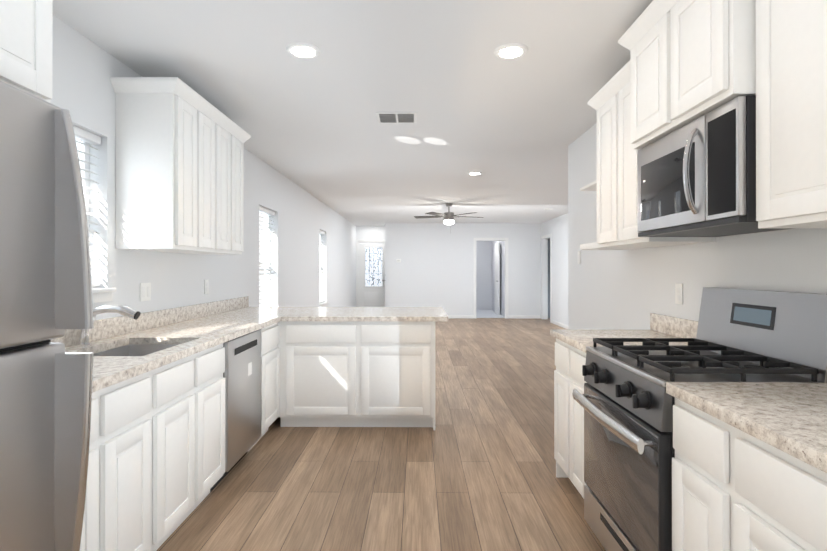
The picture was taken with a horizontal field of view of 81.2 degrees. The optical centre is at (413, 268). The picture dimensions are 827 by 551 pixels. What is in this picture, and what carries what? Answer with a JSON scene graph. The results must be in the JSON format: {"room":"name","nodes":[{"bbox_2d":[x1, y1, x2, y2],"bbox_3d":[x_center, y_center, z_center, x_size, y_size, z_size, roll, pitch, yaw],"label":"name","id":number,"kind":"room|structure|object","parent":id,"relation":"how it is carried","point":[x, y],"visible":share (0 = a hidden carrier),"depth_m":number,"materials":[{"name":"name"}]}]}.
{"room":"kitchen","nodes":[
{"label":"kitchen","id":0,"kind":"room"},
{"bbox_2d":[51,15,355,319],"bbox_3d":[-1.752,0.057,6.103,0.160,2.700,15.200,0,0,1],"label":"wall","id":1,"kind":"structure","parent":0,"point":[84,69],"depth_m":3.75,"materials":[{"name":"paint"}]},
{"bbox_2d":[0,0,52,102],"bbox_3d":[-1.387,-0.779,0.947,0.659,0.588,1.154,0,0,1],"label":"upper cabinet","id":2,"kind":"object","parent":1,"relation":"attached to","point":[26,46],"visible":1,"depth_m":1.36,"materials":[{"name":"paint"}]},
{"bbox_2d":[73,126,115,302],"bbox_3d":[-1.767,-0.274,2.269,0.190,0.914,0.890,0,0,1],"label":"window","id":3,"kind":"structure","parent":1,"relation":"in","point":[84,138],"depth_m":2.64,"materials":[{"name":"white plastic"}]},
{"bbox_2d":[140,283,150,301],"bbox_3d":[-1.695,0.150,3.052,0.008,0.115,0.115,0,0,1],"label":"light switch","id":4,"kind":"object","parent":1,"relation":"attached to","point":[145,291],"visible":1,"depth_m":3.05,"materials":[{"name":"white plastic"}]},
{"bbox_2d":[110,77,250,254],"bbox_3d":[-1.506,-0.588,3.292,0.380,0.958,1.184,0,0,1],"label":"upper cabinet","id":5,"kind":"object","parent":1,"relation":"attached to","point":[179,166],"visible":1,"depth_m":2.77,"materials":[{"name":"paint"}]},
{"bbox_2d":[204,280,208,293],"bbox_3d":[-1.687,0.152,3.932,0.008,0.115,0.070,0,0,1],"label":"electrical outlet","id":6,"kind":"object","parent":1,"relation":"attached to","point":[206,286],"visible":1,"depth_m":3.93,"materials":[{"name":"white plastic"}]},
{"bbox_2d":[259,206,274,306],"bbox_3d":[-1.736,0.004,5.603,0.190,1.394,0.760,0,0,1],"label":"window","id":7,"kind":"structure","parent":1,"relation":"in","point":[266,265],"depth_m":5.77,"materials":[{"name":"white plastic"}]},
{"bbox_2d":[319,230,328,306],"bbox_3d":[-1.707,0.011,8.793,0.190,1.394,0.720,0,0,1],"label":"window","id":8,"kind":"structure","parent":1,"relation":"in","point":[321,299],"depth_m":8.95,"materials":[{"name":"white plastic"}]},
{"bbox_2d":[53,0,652,225],"bbox_3d":[1.414,-1.251,7.227,6.750,0.120,17.700,0,0,1],"label":"ceiling","id":9,"kind":"structure","parent":0,"point":[511,130],"depth_m":3.12,"materials":[{"name":"paint"}]},
{"bbox_2d":[286,42,319,58],"bbox_3d":[-0.606,-1.194,2.655,0.184,0.012,0.184,0,0,1],"label":"recessed light","id":10,"kind":"object","parent":9,"relation":"in","point":[302,50],"visible":1,"depth_m":2.63,"materials":[{"name":"paint"}]},
{"bbox_2d":[375,112,416,122],"bbox_3d":[-0.132,-1.193,3.831,0.320,0.010,0.260,0,0,1],"label":"ceiling vent","id":11,"kind":"object","parent":9,"relation":"in","point":[396,117],"visible":1,"depth_m":3.81,"materials":[{"name":"metal"}]},
{"bbox_2d":[414,203,482,224],"bbox_3d":[0.654,-0.912,8.924,1.302,0.549,1.238,0,0,1],"label":"ceiling fan","id":12,"kind":"object","parent":9,"relation":"hanging from","point":[448,216],"visible":1,"depth_m":8.81,"materials":[{"name":"silver metal"}]},
{"bbox_2d":[468,171,481,174],"bbox_3d":[0.767,-1.187,6.043,0.184,0.012,0.184,0,0,1],"label":"recessed light","id":13,"kind":"object","parent":9,"relation":"in","point":[474,173],"visible":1,"depth_m":6.02,"materials":[{"name":"paint"}]},
{"bbox_2d":[494,43,527,58],"bbox_3d":[0.538,-1.194,2.665,0.184,0.012,0.184,0,0,1],"label":"recessed light","id":14,"kind":"object","parent":9,"relation":"in","point":[511,51],"visible":0.98,"depth_m":2.65,"materials":[{"name":"paint"}]},
{"bbox_2d":[356,226,384,239],"bbox_3d":[-1.188,0.073,13.568,1.150,2.700,0.140,0,0,1],"label":"window","id":15,"kind":"structure","parent":0,"point":[370,232],"depth_m":13.50,"materials":[{"name":"glass"}]},
{"bbox_2d":[356,240,384,306],"bbox_3d":[-1.125,0.263,13.560,1.015,2.120,0.154,0,0,1],"label":"door frame","id":16,"kind":"structure","parent":15,"relation":"attached to","point":[358,242],"depth_m":13.49,"materials":[{"name":"paint"}]},
{"bbox_2d":[359,244,384,306],"bbox_3d":[-1.113,0.311,13.500,0.830,2.000,0.094,0,0,1],"label":"entry door","id":17,"kind":"structure","parent":15,"relation":"in","point":[371,275],"depth_m":13.51,"materials":[{"name":"paint"}]},
{"bbox_2d":[156,318,605,550],"bbox_3d":[0.803,1.367,6.077,5.550,0.120,15.400,0,0,1],"label":"floor","id":18,"kind":"structure","parent":0,"point":[475,470],"depth_m":2.98,"materials":[{"name":"brown wood"}]},
{"bbox_2d":[0,81,93,550],"bbox_3d":[-1.279,0.430,0.900,0.842,1.730,0.845,0,0,1],"label":"refrigerator","id":19,"kind":"object","parent":18,"relation":"on","point":[45,381],"visible":1,"depth_m":1.23,"materials":[{"name":"silver metal"}]},
{"bbox_2d":[80,381,123,550],"bbox_3d":[-1.402,0.859,1.565,0.620,0.876,0.414,0,0,1],"label":"base cabinet","id":20,"kind":"object","parent":18,"relation":"on","point":[103,519],"depth_m":1.71,"materials":[{"name":"paint"}]},
{"bbox_2d":[124,366,163,550],"bbox_3d":[-1.399,0.859,1.831,0.620,0.876,0.434,0,0,1],"label":"base cabinet","id":21,"kind":"object","parent":18,"relation":"on","point":[156,466],"depth_m":1.95,"materials":[{"name":"paint"}]},
{"bbox_2d":[172,322,279,456],"bbox_3d":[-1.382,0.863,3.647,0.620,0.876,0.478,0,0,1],"label":"base cabinet","id":22,"kind":"object","parent":18,"relation":"on","point":[198,382],"depth_m":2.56,"materials":[{"name":"paint"}]},
{"bbox_2d":[210,329,260,491],"bbox_3d":[-1.371,0.863,3.103,0.598,0.874,0.604,0,0,1],"label":"dishwasher","id":23,"kind":"object","parent":18,"relation":"on","point":[242,374],"visible":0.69,"depth_m":3.01,"materials":[{"name":"grey metal"}]},
{"bbox_2d":[280,321,359,426],"bbox_3d":[-0.765,0.865,4.171,0.650,0.876,0.622,0,0,1],"label":"base cabinet","id":24,"kind":"object","parent":18,"relation":"on","point":[320,360],"depth_m":3.86,"materials":[{"name":"paint"}]},
{"bbox_2d":[51,296,306,392],"bbox_3d":[-1.383,0.447,3.109,0.628,0.333,3.500,0,0,1],"label":"countertop","id":25,"kind":"structure","parent":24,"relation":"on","point":[122,348],"depth_m":2.70,"materials":[{"name":"stone"}]},
{"bbox_2d":[76,305,140,346],"bbox_3d":[-1.509,0.282,2.409,0.308,0.200,0.111,0,0,1],"label":"faucet","id":26,"kind":"object","parent":25,"relation":"on","point":[83,334],"visible":0.65,"depth_m":2.37,"materials":[{"name":"silver metal"}]},
{"bbox_2d":[283,307,447,320],"bbox_3d":[-0.387,0.407,4.350,1.338,0.038,1.000,0,0,1],"label":"countertop","id":27,"kind":"structure","parent":24,"relation":"on","point":[309,313],"depth_m":4.03,"materials":[{"name":"stone"}]},
{"bbox_2d":[360,321,434,429],"bbox_3d":[-0.130,0.865,4.175,0.618,0.876,0.642,0,0,1],"label":"base cabinet","id":28,"kind":"object","parent":18,"relation":"on","point":[397,358],"depth_m":3.86,"materials":[{"name":"paint"}]},
{"bbox_2d":[554,338,561,476],"bbox_3d":[1.181,0.861,2.810,0.630,0.876,0.401,0,0,1],"label":"base cabinet","id":29,"kind":"object","parent":18,"relation":"on","point":[558,344],"depth_m":2.91,"materials":[{"name":"paint"}]},
{"bbox_2d":[550,313,826,472],"bbox_3d":[1.165,0.348,1.553,0.638,0.143,2.955,0,0,1],"label":"countertop","id":30,"kind":"structure","parent":29,"relation":"on","point":[789,418],"depth_m":1.40,"materials":[{"name":"stone"}]},
{"bbox_2d":[562,341,586,498],"bbox_3d":[1.179,0.861,2.575,0.630,0.876,0.385,0,0,1],"label":"base cabinet","id":31,"kind":"object","parent":18,"relation":"on","point":[573,359],"depth_m":2.62,"materials":[{"name":"paint"}]},
{"bbox_2d":[672,398,717,550],"bbox_3d":[1.169,0.859,1.460,0.630,0.876,0.312,0,0,1],"label":"base cabinet","id":32,"kind":"object","parent":18,"relation":"on","point":[695,432],"depth_m":1.47,"materials":[{"name":"paint"}]},
{"bbox_2d":[572,287,826,550],"bbox_3d":[1.119,0.695,2.000,0.719,1.205,0.756,0,0,1],"label":"range","id":33,"kind":"object","parent":18,"relation":"on","point":[625,401],"visible":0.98,"depth_m":1.87,"materials":[{"name":"grey metal"}]},
{"bbox_2d":[718,419,805,550],"bbox_3d":[1.165,0.858,1.075,0.630,0.876,0.459,0,0,1],"label":"base cabinet","id":34,"kind":"object","parent":18,"relation":"on","point":[734,489],"depth_m":1.20,"materials":[{"name":"paint"}]},
{"bbox_2d":[806,463,826,550],"bbox_3d":[1.162,0.857,0.774,0.630,0.876,0.459,0,0,1],"label":"base cabinet","id":35,"kind":"object","parent":18,"relation":"on","point":[816,479],"depth_m":1.02,"materials":[{"name":"paint"}]},
{"bbox_2d":[385,223,540,318],"bbox_3d":[1.375,0.071,12.740,4.230,2.700,0.130,0,0,1],"label":"wall","id":36,"kind":"structure","parent":0,"point":[434,267],"depth_m":12.66,"materials":[{"name":"paint"}]},
{"bbox_2d":[448,315,473,317],"bbox_3d":[0.412,1.279,12.683,2.335,0.085,0.035,0,0,1],"label":"baseboard","id":37,"kind":"structure","parent":36,"relation":"attached to","point":[449,316],"depth_m":12.66,"materials":[{"name":"paint"}]},
{"bbox_2d":[474,238,507,318],"bbox_3d":[2.035,0.261,12.727,0.910,2.120,0.142,0,0,1],"label":"trim","id":38,"kind":"structure","parent":36,"relation":"attached to","point":[506,267],"depth_m":12.66,"materials":[{"name":"paint"}]},
{"bbox_2d":[508,315,539,318],"bbox_3d":[2.904,1.279,12.650,0.830,0.085,0.014,0,0,1],"label":"baseboard","id":39,"kind":"structure","parent":36,"relation":"attached to","point":[519,317],"depth_m":12.64,"materials":[{"name":"paint"}]},
{"bbox_2d":[476,241,490,309],"bbox_3d":[1.869,0.077,15.320,1.170,2.700,0.100,0,0,1],"label":"wall","id":40,"kind":"structure","parent":0,"point":[484,275],"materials":[{"name":"paint"}]},
{"bbox_2d":[476,310,504,317],"bbox_3d":[1.867,1.318,14.032,1.190,0.012,2.470,0,0,1],"label":"floor","id":41,"kind":"structure","parent":0,"point":[485,314],"depth_m":13.65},
{"bbox_2d":[491,241,504,316],"bbox_3d":[2.522,0.074,14.079,0.120,2.700,2.570,0,0,1],"label":"wall","id":42,"kind":"structure","parent":0,"point":[502,243],"depth_m":13.47,"materials":[{"name":"paint"}]},
{"bbox_2d":[494,242,499,314],"bbox_3d":[2.365,0.298,13.795,0.089,2.030,0.760,0,0,1],"label":"hall door","id":43,"kind":"structure","parent":42,"relation":"in","point":[497,278],"depth_m":13.63,"materials":[{"name":"paint"}]},
{"bbox_2d":[541,213,567,324],"bbox_3d":[3.368,0.062,8.726,0.130,2.700,8.300,0,0,1],"label":"wall","id":44,"kind":"structure","parent":0,"point":[556,228],"depth_m":11.03,"materials":[{"name":"paint"}]},
{"bbox_2d":[541,234,551,322],"bbox_3d":[3.393,0.245,12.091,0.142,2.150,0.910,0,0,1],"label":"trim","id":45,"kind":"structure","parent":44,"relation":"attached to","point":[544,289],"depth_m":12.46,"materials":[{"name":"paint"}]},
{"bbox_2d":[551,319,567,328],"bbox_3d":[3.290,1.269,8.170,0.014,0.085,6.929,0,0,1],"label":"baseboard","id":46,"kind":"structure","parent":44,"relation":"attached to","point":[552,321],"depth_m":10.93,"materials":[{"name":"paint"}]},
{"bbox_2d":[568,123,826,329],"bbox_3d":[1.552,0.047,1.598,0.130,2.700,6.250,0,0,1],"label":"wall","id":47,"kind":"structure","parent":0,"point":[631,289],"depth_m":2.92,"materials":[{"name":"paint"}]},
{"bbox_2d":[578,251,580,263],"bbox_3d":[1.508,-0.097,4.393,0.008,0.115,0.070,0,0,1],"label":"light switch","id":48,"kind":"object","parent":47,"relation":"attached to","point":[579,257],"visible":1,"depth_m":4.37,"materials":[{"name":"white plastic"}]},
{"bbox_2d":[592,84,607,247],"bbox_3d":[1.321,-0.599,2.842,0.350,0.938,0.408,0,0,1],"label":"upper cabinet","id":49,"kind":"object","parent":47,"relation":"attached to","point":[600,101],"depth_m":2.93,"materials":[{"name":"paint"}]},
{"bbox_2d":[580,180,639,249],"bbox_3d":[1.337,-0.347,3.227,0.326,0.435,0.358,0,0,1],"label":"shelf","id":50,"kind":"object","parent":47,"relation":"attached to","point":[592,186],"visible":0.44,"depth_m":3.25,"materials":[{"name":"paint"}]},
{"bbox_2d":[624,4,663,151],"bbox_3d":[1.275,-0.868,2.153,0.430,0.563,0.456,0,0,1],"label":"upper cabinet","id":51,"kind":"object","parent":47,"relation":"attached to","point":[638,38],"depth_m":2.27,"materials":[{"name":"paint"}]},
{"bbox_2d":[608,68,715,247],"bbox_3d":[1.319,-0.600,2.588,0.350,0.938,0.409,0,0,1],"label":"upper cabinet","id":52,"kind":"object","parent":47,"relation":"attached to","point":[623,232],"depth_m":2.67,"materials":[{"name":"paint"}]},
{"bbox_2d":[675,283,682,303],"bbox_3d":[1.492,0.144,2.713,0.008,0.115,0.070,0,0,1],"label":"electrical outlet","id":53,"kind":"object","parent":47,"relation":"attached to","point":[678,293],"visible":1,"depth_m":2.71,"materials":[{"name":"white plastic"}]},
{"bbox_2d":[652,0,747,135],"bbox_3d":[1.272,-0.869,1.851,0.430,0.563,0.456,0,0,1],"label":"upper cabinet","id":54,"kind":"object","parent":47,"relation":"attached to","point":[689,61],"depth_m":1.82,"materials":[{"name":"paint"}]},
{"bbox_2d":[637,95,794,236],"bbox_3d":[1.261,-0.368,2.001,0.454,0.428,0.752,0,0,1],"label":"microwave","id":55,"kind":"object","parent":54,"relation":"attached to","point":[696,177],"visible":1,"depth_m":1.84,"materials":[{"name":"grey metal"}]},
{"bbox_2d":[748,0,826,228],"bbox_3d":[1.308,-0.603,1.387,0.350,0.938,0.464,0,0,1],"label":"upper cabinet","id":56,"kind":"object","parent":47,"relation":"attached to","point":[784,35],"depth_m":1.47,"materials":[{"name":"paint"}]},
{"bbox_2d":[820,0,826,223],"bbox_3d":[1.305,-0.603,1.078,0.350,0.938,0.463,0,0,1],"label":"upper cabinet","id":57,"kind":"object","parent":47,"relation":"attached to","point":[823,3],"depth_m":1.33,"materials":[{"name":"paint"}]}
]}

